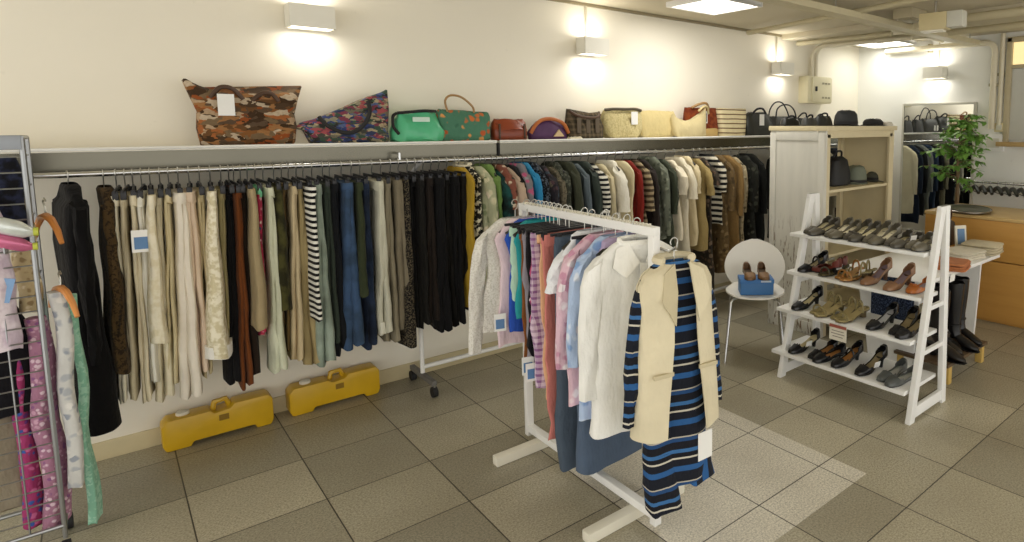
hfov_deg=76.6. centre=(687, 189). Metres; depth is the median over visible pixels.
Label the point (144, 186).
hanger
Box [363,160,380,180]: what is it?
hanger
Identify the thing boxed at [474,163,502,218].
shirt
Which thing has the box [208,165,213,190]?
hanger
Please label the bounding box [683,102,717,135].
handbag
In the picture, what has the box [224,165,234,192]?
hanger
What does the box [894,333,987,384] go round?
bench
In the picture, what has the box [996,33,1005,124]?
conduit pipe
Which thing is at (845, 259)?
shoe
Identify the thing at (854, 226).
shoe
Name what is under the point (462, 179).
trousers
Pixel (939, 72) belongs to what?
wall lamp
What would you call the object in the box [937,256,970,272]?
folded garment
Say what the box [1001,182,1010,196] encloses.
clothes hanger
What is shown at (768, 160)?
dress
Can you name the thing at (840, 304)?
shoe
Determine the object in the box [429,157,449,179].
hanger
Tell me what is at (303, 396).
case
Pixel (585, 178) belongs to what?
shirt
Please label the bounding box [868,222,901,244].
shoe
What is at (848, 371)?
shelf
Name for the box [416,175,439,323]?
skirt
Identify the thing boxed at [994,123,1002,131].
switch box
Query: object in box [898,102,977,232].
wall mirror
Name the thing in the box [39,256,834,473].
baseboard
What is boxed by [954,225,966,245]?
picture card
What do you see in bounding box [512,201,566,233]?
hanger
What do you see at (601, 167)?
blouse
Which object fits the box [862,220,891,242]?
shoe
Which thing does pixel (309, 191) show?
trousers
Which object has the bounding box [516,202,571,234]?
hanger
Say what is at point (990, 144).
switch box
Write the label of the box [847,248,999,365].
side table
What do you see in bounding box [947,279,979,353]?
boot
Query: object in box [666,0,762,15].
recessed light
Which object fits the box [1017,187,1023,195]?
clothes hanger
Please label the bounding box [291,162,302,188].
hanger
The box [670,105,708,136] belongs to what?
handbag
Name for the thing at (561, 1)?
trim
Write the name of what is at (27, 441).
scarf
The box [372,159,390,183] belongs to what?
hanger
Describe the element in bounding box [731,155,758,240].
dress
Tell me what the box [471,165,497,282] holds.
dress
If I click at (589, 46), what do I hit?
wall lamp
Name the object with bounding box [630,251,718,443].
vest
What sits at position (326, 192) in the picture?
trousers
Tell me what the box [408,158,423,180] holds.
hanger
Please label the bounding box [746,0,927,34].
ceiling pipe
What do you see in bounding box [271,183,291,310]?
skirt
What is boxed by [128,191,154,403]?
trousers
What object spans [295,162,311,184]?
hanger
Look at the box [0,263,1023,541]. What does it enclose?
floor
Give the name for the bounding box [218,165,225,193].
hanger
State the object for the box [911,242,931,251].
shoe
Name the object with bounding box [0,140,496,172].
wall shelf
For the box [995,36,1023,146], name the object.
window
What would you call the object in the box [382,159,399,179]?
hanger
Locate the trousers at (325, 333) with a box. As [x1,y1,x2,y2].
[306,181,335,366]
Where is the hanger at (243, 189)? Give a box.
[237,164,245,192]
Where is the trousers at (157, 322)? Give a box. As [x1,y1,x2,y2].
[145,190,168,343]
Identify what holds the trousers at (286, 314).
hanging from the hanger at (285, 184)
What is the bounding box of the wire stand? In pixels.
[0,135,73,541]
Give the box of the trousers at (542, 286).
[537,234,547,399]
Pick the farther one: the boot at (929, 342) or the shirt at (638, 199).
the shirt at (638, 199)
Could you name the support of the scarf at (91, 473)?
hanging from the wire stand
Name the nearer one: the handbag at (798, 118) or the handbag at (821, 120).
the handbag at (821, 120)
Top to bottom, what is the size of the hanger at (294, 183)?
0.125 m
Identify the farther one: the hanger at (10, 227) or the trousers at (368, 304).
the trousers at (368, 304)
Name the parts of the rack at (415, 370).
post, rail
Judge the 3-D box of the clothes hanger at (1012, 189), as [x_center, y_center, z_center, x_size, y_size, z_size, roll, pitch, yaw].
[3.156,-0.011,5.995,0.040,0.132,0.305,1,6,14]
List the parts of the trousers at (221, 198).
leg, leg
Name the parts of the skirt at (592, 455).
panel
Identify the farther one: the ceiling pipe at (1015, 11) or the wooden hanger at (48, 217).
the ceiling pipe at (1015, 11)
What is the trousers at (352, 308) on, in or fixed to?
hanging from the hanger at (346, 180)
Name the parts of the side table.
panel, panel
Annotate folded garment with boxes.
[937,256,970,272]
[939,246,986,260]
[960,239,1003,255]
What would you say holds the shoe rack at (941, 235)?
on the floor
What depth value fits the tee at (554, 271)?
2.51 m
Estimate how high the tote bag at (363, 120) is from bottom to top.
0.306 m
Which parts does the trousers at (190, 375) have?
leg, leg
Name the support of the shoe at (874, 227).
on the shoe rack at (941, 235)
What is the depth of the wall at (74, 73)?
3.56 m
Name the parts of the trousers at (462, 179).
leg, leg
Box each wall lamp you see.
[284,0,335,31]
[576,6,608,56]
[771,36,793,75]
[922,42,947,78]
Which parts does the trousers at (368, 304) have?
leg, leg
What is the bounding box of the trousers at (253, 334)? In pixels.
[241,192,260,374]
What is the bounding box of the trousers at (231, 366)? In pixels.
[222,186,240,384]
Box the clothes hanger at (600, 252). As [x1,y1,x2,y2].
[596,214,629,256]
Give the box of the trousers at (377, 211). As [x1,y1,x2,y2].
[368,178,392,335]
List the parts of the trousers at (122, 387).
leg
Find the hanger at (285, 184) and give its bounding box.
[276,163,288,189]
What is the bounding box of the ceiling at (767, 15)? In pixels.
[571,0,1023,47]
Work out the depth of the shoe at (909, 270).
3.59 m
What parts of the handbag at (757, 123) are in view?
handle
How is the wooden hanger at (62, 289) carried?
hanging from the wire stand
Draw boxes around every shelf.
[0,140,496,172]
[497,135,837,155]
[772,335,935,395]
[777,297,936,345]
[787,268,937,301]
[790,231,930,256]
[827,288,861,306]
[828,242,864,257]
[829,181,886,192]
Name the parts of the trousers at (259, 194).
leg, leg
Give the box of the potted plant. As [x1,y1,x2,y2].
[916,114,992,203]
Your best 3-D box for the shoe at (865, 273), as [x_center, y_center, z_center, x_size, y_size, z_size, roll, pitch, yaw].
[1.025,0.486,3.783,0.205,0.114,0.084,6,8,43]
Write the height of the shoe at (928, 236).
0.074 m
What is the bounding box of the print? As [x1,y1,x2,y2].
[957,229,964,243]
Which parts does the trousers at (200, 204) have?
leg, leg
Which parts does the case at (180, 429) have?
handle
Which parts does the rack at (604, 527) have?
post, post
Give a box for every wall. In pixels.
[0,0,858,443]
[857,31,1023,252]
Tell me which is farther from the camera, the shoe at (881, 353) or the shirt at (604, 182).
the shirt at (604, 182)
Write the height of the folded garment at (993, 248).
0.066 m
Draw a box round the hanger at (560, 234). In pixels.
[550,207,611,236]
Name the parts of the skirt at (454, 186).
leg, leg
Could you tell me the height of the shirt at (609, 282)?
0.770 m
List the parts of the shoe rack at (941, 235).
leg, leg, leg, leg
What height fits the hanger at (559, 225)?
0.140 m
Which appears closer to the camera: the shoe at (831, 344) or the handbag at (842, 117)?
the shoe at (831, 344)
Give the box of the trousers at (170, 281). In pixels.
[163,190,178,383]
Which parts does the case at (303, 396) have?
handle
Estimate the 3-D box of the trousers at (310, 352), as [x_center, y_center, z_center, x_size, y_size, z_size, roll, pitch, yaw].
[-1.985,0.428,3.200,0.102,0.931,0.294,-6,8,-38]
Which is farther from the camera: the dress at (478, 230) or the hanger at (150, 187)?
the dress at (478, 230)
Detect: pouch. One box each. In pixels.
[567,136,582,138]
[883,122,892,125]
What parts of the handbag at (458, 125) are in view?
handle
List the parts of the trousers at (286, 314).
leg, leg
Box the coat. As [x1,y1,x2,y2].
[96,185,130,374]
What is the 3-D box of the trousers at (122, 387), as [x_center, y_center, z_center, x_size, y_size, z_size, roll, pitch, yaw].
[-2.487,0.470,2.701,0.081,0.912,0.292,-5,8,-40]
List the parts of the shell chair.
leg, backrest, seat, leg, leg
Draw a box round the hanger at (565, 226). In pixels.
[532,205,588,232]
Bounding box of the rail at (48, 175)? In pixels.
[33,151,416,178]
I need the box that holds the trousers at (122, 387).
[111,192,127,404]
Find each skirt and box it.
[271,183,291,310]
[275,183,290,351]
[343,179,368,297]
[394,177,416,348]
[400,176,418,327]
[409,176,430,328]
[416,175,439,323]
[424,175,452,332]
[433,174,456,317]
[442,174,465,326]
[509,227,517,300]
[522,233,534,375]
[526,232,534,381]
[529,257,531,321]
[554,234,576,471]
[575,239,641,474]
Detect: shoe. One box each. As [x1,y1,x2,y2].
[742,262,755,280]
[757,261,769,280]
[788,327,819,353]
[791,285,822,310]
[797,250,828,271]
[803,215,832,233]
[807,217,839,235]
[808,339,837,358]
[809,291,839,313]
[812,258,841,274]
[812,342,845,362]
[814,294,847,317]
[818,257,849,276]
[819,256,847,271]
[824,217,853,236]
[829,219,861,238]
[830,296,860,319]
[831,340,863,367]
[834,259,863,278]
[835,300,869,322]
[839,262,871,277]
[839,263,867,281]
[843,218,872,239]
[848,220,880,241]
[848,259,876,275]
[854,344,887,375]
[860,257,891,285]
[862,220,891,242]
[865,301,898,330]
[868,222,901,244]
[876,358,906,381]
[883,262,915,290]
[884,229,913,245]
[884,365,912,387]
[888,305,919,335]
[890,231,923,248]
[895,313,920,339]
[905,231,933,249]
[905,276,926,293]
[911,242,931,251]
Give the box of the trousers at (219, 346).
[205,187,232,359]
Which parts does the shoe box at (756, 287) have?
lid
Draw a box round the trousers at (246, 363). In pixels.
[227,185,253,390]
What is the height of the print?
0.120 m
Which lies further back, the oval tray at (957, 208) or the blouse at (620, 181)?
the oval tray at (957, 208)
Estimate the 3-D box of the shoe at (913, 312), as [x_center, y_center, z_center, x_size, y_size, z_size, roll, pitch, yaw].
[1.228,0.736,3.498,0.255,0.122,0.080,-5,8,-39]
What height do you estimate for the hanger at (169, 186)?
0.125 m
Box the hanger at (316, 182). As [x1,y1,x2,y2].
[305,162,318,184]
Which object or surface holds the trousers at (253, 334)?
hanging from the hanger at (243, 189)
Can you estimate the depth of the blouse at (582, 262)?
2.39 m
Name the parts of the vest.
panel, panel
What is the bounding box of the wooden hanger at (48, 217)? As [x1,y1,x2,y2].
[35,197,63,243]
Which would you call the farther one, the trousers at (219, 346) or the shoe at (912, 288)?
the shoe at (912, 288)
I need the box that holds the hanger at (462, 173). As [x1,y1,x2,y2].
[444,157,465,175]
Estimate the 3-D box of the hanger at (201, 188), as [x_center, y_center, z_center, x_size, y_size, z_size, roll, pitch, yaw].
[-2.259,-0.050,2.858,0.020,0.125,0.340,-5,8,-40]
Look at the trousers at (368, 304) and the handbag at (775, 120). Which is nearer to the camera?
the trousers at (368, 304)
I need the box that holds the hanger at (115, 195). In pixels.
[112,169,121,199]
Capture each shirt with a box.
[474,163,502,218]
[492,163,517,209]
[494,169,514,216]
[504,164,525,187]
[506,162,533,215]
[507,167,528,215]
[515,162,542,214]
[521,161,551,216]
[530,233,545,387]
[539,165,559,217]
[541,161,571,209]
[541,227,596,440]
[573,163,592,213]
[578,234,676,439]
[590,163,610,216]
[621,159,654,222]
[621,160,643,221]
[637,156,671,239]
[733,157,747,242]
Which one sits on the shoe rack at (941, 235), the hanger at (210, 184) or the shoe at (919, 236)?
the shoe at (919, 236)
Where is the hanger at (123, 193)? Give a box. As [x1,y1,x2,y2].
[120,168,130,199]
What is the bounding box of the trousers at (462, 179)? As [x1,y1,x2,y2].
[450,174,468,309]
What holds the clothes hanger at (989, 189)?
hanging from the rail at (987, 182)
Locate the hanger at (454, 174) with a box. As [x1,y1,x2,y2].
[437,157,456,176]
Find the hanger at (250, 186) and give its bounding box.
[243,164,252,188]
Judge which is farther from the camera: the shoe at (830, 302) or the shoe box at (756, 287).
the shoe box at (756, 287)
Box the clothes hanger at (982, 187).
[979,181,987,194]
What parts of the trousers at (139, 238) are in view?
leg, leg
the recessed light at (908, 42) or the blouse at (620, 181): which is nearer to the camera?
the blouse at (620, 181)
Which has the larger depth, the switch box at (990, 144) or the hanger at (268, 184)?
the switch box at (990, 144)
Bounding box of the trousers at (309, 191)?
[302,182,322,321]
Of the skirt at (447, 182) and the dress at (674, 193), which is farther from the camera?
the dress at (674, 193)
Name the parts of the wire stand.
header plate, post, post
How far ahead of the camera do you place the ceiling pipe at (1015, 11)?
4.65 m
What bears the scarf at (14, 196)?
hanging from the wire stand
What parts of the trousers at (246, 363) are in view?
leg, leg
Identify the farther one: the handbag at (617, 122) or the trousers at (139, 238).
the handbag at (617, 122)
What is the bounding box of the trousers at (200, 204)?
[194,187,212,378]
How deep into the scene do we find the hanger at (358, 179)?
3.28 m
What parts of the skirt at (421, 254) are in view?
leg, leg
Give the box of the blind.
[1013,42,1023,64]
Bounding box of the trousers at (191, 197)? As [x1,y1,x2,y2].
[183,187,208,372]
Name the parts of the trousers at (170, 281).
leg, leg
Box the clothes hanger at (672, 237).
[640,237,677,280]
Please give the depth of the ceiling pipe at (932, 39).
5.55 m
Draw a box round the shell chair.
[724,239,784,362]
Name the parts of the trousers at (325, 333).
leg, leg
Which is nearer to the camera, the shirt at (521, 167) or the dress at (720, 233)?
the shirt at (521, 167)
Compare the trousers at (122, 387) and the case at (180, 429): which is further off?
the case at (180, 429)
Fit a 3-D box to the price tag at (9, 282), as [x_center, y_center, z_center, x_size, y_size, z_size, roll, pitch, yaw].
[-2.376,0.348,2.140,0.070,0.095,0.002,-6,8,-43]
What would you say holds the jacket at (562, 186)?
hanging from the clothes hanger
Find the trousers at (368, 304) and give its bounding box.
[351,178,377,349]
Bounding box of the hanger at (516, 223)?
[504,200,563,226]
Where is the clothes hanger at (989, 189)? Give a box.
[987,181,993,194]
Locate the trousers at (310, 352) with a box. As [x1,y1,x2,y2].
[290,182,319,364]
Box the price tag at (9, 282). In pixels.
[4,278,14,302]
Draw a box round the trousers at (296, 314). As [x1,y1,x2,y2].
[281,183,303,360]
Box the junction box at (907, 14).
[893,7,926,22]
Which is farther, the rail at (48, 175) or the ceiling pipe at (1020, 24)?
the ceiling pipe at (1020, 24)
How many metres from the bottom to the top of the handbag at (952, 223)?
0.277 m
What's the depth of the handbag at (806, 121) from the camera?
4.68 m
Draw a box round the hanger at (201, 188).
[196,166,204,194]
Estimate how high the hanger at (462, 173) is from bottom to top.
0.125 m
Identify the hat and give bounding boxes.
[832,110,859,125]
[849,165,867,184]
[860,118,884,125]
[867,171,883,181]
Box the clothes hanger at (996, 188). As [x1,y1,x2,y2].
[993,181,1003,195]
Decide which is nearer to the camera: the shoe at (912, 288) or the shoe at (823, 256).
the shoe at (912, 288)
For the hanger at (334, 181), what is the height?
0.125 m
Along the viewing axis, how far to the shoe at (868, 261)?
3.79 m
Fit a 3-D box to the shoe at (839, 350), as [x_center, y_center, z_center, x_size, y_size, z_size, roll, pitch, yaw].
[0.863,0.995,3.797,0.255,0.077,0.080,-4,7,-32]
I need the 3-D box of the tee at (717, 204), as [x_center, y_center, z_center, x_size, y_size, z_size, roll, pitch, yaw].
[0.147,-0.011,5.153,0.457,0.578,0.078,6,8,44]
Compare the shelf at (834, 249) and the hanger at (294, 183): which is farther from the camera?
the shelf at (834, 249)
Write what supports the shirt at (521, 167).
hanging from the clothes hanger
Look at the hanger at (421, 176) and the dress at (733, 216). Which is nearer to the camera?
the hanger at (421, 176)
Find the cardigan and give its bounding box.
[468,215,531,354]
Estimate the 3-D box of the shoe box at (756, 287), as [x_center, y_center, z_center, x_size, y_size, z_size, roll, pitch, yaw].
[0.466,0.653,4.260,0.232,0.106,0.159,0,6,-2]
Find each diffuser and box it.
[676,0,750,12]
[861,42,906,46]
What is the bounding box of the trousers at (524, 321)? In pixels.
[519,234,527,356]
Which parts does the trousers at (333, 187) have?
leg, leg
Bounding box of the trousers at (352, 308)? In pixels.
[337,180,364,350]
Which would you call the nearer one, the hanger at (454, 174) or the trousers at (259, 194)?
the trousers at (259, 194)
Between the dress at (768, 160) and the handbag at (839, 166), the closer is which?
the handbag at (839, 166)
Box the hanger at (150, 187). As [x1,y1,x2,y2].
[148,168,153,194]
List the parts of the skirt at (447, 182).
leg, leg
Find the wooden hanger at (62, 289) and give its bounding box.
[48,270,79,317]
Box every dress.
[52,182,121,436]
[445,166,474,307]
[452,162,482,240]
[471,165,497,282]
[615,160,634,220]
[622,258,721,518]
[658,159,678,246]
[665,157,697,251]
[690,157,719,289]
[690,158,714,250]
[712,154,735,272]
[721,155,743,250]
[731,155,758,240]
[766,157,769,237]
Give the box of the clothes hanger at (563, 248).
[562,209,594,250]
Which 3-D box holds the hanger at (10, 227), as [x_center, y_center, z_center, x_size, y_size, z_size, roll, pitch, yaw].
[-2.397,0.067,1.974,0.432,0.220,0.068,-6,8,-43]
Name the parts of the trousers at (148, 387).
leg, leg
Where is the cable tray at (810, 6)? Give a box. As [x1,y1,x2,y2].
[754,0,980,45]
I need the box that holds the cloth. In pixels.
[871,273,914,319]
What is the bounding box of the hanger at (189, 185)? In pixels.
[186,166,192,191]
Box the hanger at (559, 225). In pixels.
[526,204,582,232]
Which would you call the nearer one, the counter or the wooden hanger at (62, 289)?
the wooden hanger at (62, 289)
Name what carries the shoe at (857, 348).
on the shoe rack at (941, 235)
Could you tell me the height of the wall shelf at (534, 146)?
0.105 m
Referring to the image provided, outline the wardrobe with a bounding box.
[768,126,896,337]
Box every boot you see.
[926,282,963,355]
[929,287,966,364]
[947,275,983,346]
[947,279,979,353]
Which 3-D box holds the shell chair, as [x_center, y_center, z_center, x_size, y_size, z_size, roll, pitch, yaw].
[0.469,0.766,4.344,0.438,0.772,0.475,1,6,5]
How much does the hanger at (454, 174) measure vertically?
0.125 m
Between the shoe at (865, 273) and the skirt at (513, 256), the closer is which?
the skirt at (513, 256)
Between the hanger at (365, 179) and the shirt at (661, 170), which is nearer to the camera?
the hanger at (365, 179)
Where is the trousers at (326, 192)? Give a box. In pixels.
[319,180,339,343]
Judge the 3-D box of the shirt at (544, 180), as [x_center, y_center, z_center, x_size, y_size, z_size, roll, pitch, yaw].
[-1.050,0.150,4.069,0.456,0.668,0.083,5,8,40]
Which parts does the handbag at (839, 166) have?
handle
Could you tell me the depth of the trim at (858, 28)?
5.78 m
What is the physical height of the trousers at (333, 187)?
0.914 m
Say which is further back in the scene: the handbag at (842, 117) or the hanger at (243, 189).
the handbag at (842, 117)
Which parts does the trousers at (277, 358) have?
leg, leg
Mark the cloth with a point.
(879, 302)
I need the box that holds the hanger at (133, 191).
[130,168,136,197]
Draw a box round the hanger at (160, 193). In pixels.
[157,167,163,197]
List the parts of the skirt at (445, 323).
leg, leg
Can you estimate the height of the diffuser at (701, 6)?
0.012 m
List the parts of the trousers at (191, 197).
leg, leg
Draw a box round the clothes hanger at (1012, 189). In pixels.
[1009,182,1018,196]
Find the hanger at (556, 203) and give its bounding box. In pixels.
[525,203,579,233]
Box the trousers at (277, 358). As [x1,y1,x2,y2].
[256,184,287,373]
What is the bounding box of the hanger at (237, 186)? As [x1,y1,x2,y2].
[229,165,240,192]
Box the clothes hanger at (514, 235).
[513,200,544,236]
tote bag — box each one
[181,78,300,144]
[297,90,388,142]
[716,108,745,135]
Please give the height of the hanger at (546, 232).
0.140 m
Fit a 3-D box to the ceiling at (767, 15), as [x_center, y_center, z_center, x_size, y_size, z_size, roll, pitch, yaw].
[0.986,-1.226,2.474,8.400,0.100,5.785,-6,8,-43]
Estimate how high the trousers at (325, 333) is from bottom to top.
0.945 m
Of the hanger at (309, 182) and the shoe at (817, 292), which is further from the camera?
the shoe at (817, 292)
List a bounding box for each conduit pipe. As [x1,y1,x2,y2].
[885,40,997,128]
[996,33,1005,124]
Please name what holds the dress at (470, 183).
hanging from the clothes hanger
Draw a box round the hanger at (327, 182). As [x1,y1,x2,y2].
[316,161,329,186]
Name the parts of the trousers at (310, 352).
leg, leg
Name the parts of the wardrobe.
panel frame, panel, rail, corner post, rail, panel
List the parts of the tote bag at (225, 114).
handle, handle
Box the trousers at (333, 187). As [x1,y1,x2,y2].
[322,180,346,356]
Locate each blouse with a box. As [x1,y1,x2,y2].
[555,229,623,406]
[566,232,631,420]
[594,163,616,217]
[596,159,630,217]
[599,233,635,250]
[674,155,700,245]
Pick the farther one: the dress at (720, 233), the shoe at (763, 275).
the dress at (720, 233)
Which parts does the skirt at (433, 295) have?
leg, leg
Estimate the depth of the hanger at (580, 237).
2.54 m
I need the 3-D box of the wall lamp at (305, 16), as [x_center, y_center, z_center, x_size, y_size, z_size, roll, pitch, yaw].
[-2.058,-1.068,3.344,0.215,0.386,0.153,-6,8,-43]
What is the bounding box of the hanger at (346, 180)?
[334,161,348,182]
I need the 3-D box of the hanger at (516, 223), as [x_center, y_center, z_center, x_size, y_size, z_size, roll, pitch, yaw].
[-0.716,0.117,2.952,0.340,0.140,0.020,-5,8,-41]
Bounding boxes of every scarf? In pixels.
[0,158,28,240]
[0,212,22,352]
[0,306,30,418]
[0,416,22,512]
[11,198,43,311]
[12,360,43,529]
[24,315,71,529]
[46,290,84,488]
[67,293,102,524]
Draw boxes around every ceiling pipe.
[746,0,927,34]
[786,7,943,42]
[796,31,892,45]
[877,21,1023,43]
[913,6,1023,28]
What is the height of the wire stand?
1.565 m
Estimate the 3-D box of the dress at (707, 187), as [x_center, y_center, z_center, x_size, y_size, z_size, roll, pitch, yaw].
[0.033,0.111,5.088,0.098,0.744,0.503,-5,8,-41]
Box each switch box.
[983,134,1004,151]
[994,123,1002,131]
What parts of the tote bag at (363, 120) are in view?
handle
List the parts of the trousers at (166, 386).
leg, leg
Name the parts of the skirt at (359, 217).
panel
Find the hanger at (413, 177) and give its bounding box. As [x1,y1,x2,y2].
[399,158,415,181]
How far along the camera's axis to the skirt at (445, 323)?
3.53 m
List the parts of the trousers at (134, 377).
leg, leg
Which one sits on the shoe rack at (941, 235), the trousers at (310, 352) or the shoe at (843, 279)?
the shoe at (843, 279)
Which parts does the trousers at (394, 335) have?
leg, leg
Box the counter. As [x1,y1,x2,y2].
[922,203,1023,328]
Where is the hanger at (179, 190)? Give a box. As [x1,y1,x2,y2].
[175,167,182,192]
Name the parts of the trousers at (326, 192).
leg, leg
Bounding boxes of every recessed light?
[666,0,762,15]
[854,40,916,48]
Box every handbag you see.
[389,109,444,141]
[436,94,489,140]
[490,119,526,140]
[527,117,569,139]
[565,109,602,138]
[600,108,641,137]
[638,110,674,137]
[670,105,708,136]
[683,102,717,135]
[745,107,772,135]
[768,101,796,125]
[780,115,799,125]
[797,112,806,125]
[801,114,817,125]
[815,112,832,125]
[830,150,849,185]
[933,210,955,245]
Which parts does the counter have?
panel, panel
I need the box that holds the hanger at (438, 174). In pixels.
[420,157,441,177]
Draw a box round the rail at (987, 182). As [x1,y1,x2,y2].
[953,179,1023,185]
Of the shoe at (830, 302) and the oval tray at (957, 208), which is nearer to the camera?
the shoe at (830, 302)
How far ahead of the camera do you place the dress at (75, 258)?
2.50 m
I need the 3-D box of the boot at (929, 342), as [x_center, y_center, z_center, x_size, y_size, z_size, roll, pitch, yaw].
[1.668,0.833,4.011,0.118,0.434,0.254,-5,8,-41]
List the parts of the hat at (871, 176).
crown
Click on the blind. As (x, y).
(1018, 47)
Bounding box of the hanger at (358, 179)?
[342,160,360,181]
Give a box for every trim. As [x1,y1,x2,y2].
[548,0,781,36]
[782,3,1023,40]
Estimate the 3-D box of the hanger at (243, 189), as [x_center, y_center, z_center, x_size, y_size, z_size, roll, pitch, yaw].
[-2.147,-0.061,2.965,0.020,0.125,0.340,-5,8,-38]
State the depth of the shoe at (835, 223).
3.97 m
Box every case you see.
[160,389,273,451]
[285,362,379,415]
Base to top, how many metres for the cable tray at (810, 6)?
0.108 m
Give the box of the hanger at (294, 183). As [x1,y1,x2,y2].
[281,163,297,188]
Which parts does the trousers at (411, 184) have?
leg, leg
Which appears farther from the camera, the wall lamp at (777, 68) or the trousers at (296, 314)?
the wall lamp at (777, 68)
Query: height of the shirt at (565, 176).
0.706 m
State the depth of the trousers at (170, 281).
2.73 m
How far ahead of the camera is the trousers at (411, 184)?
3.47 m
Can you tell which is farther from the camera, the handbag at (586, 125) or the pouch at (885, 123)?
the pouch at (885, 123)
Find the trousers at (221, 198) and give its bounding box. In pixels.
[215,186,229,337]
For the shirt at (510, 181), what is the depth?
3.75 m
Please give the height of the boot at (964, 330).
0.434 m
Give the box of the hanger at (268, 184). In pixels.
[256,164,270,187]
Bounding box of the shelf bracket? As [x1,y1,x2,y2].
[497,143,499,155]
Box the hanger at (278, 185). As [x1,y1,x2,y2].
[267,163,280,189]
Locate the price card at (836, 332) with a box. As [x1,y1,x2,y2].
[829,322,846,342]
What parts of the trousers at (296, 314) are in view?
leg, leg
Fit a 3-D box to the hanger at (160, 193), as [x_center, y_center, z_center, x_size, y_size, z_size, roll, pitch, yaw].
[-2.361,-0.040,2.762,0.020,0.125,0.340,-5,8,-40]
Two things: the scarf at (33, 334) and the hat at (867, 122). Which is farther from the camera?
the hat at (867, 122)
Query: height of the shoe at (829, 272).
0.100 m
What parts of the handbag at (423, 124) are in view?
handle, clasp frame, label plate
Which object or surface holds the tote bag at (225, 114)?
on the wall shelf at (44, 160)
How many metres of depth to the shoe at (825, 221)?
4.07 m
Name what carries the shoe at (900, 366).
on the shoe rack at (941, 235)
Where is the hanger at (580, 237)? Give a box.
[571,209,625,239]
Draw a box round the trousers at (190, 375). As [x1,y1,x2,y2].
[171,188,202,399]
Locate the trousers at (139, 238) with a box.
[131,190,159,382]
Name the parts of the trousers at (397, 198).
leg, leg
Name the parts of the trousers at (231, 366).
leg, leg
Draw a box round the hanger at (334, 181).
[323,161,336,183]
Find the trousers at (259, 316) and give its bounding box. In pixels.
[245,185,267,331]
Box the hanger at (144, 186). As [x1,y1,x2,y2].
[137,168,146,198]
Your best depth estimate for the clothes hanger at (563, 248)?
2.55 m
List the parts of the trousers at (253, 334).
leg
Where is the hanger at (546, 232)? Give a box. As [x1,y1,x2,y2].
[536,206,596,240]
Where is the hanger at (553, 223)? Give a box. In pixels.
[520,203,576,235]
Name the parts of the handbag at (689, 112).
handle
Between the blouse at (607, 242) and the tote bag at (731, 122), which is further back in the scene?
the tote bag at (731, 122)
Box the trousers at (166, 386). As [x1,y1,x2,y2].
[154,189,174,402]
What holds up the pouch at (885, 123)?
on the wardrobe
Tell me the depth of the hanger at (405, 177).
3.44 m
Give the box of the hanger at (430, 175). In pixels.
[416,158,432,177]
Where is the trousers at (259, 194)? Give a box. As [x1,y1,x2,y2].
[253,184,266,335]
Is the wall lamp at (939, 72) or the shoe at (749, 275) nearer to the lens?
the shoe at (749, 275)
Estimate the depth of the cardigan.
2.90 m
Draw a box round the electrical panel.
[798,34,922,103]
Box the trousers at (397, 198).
[383,177,408,330]
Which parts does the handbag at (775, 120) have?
handle, handle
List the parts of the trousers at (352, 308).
leg, leg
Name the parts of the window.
sill, pane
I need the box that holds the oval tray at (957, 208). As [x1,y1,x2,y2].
[949,204,992,213]
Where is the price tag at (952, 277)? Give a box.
[950,273,954,281]
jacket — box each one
[546,166,566,208]
[554,161,583,211]
[571,161,602,226]
[636,159,659,226]
[739,153,767,240]
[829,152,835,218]
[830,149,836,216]
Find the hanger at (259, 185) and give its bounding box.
[249,164,262,190]
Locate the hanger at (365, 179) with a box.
[353,160,367,183]
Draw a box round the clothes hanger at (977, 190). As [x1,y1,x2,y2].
[972,180,979,193]
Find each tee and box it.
[544,227,612,293]
[665,159,688,240]
[695,154,726,224]
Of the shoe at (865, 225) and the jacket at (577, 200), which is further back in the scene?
the jacket at (577, 200)
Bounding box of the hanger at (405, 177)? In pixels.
[389,159,408,179]
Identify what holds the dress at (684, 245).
hanging from the clothes hanger
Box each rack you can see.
[409,143,837,397]
[493,202,683,541]
[772,193,950,425]
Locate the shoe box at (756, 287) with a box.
[738,274,773,294]
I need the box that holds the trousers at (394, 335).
[373,178,400,342]
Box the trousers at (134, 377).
[119,191,140,400]
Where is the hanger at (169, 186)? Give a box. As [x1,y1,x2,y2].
[165,167,172,196]
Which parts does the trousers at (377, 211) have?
leg, leg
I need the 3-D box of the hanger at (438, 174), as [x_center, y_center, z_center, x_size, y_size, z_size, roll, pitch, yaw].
[-1.493,-0.126,3.585,0.020,0.125,0.340,-5,8,-42]
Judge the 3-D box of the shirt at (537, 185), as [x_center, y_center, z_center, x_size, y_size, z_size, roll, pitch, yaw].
[-1.086,0.124,4.037,0.477,0.614,0.081,6,8,44]
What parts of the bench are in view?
seat, leg, leg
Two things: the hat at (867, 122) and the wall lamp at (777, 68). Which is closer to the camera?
the hat at (867, 122)
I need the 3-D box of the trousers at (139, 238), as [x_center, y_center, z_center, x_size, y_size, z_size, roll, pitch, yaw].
[-2.402,0.432,2.748,0.061,0.844,0.338,-4,7,-38]
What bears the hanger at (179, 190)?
hanging from the rail at (48, 175)
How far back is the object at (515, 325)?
2.93 m

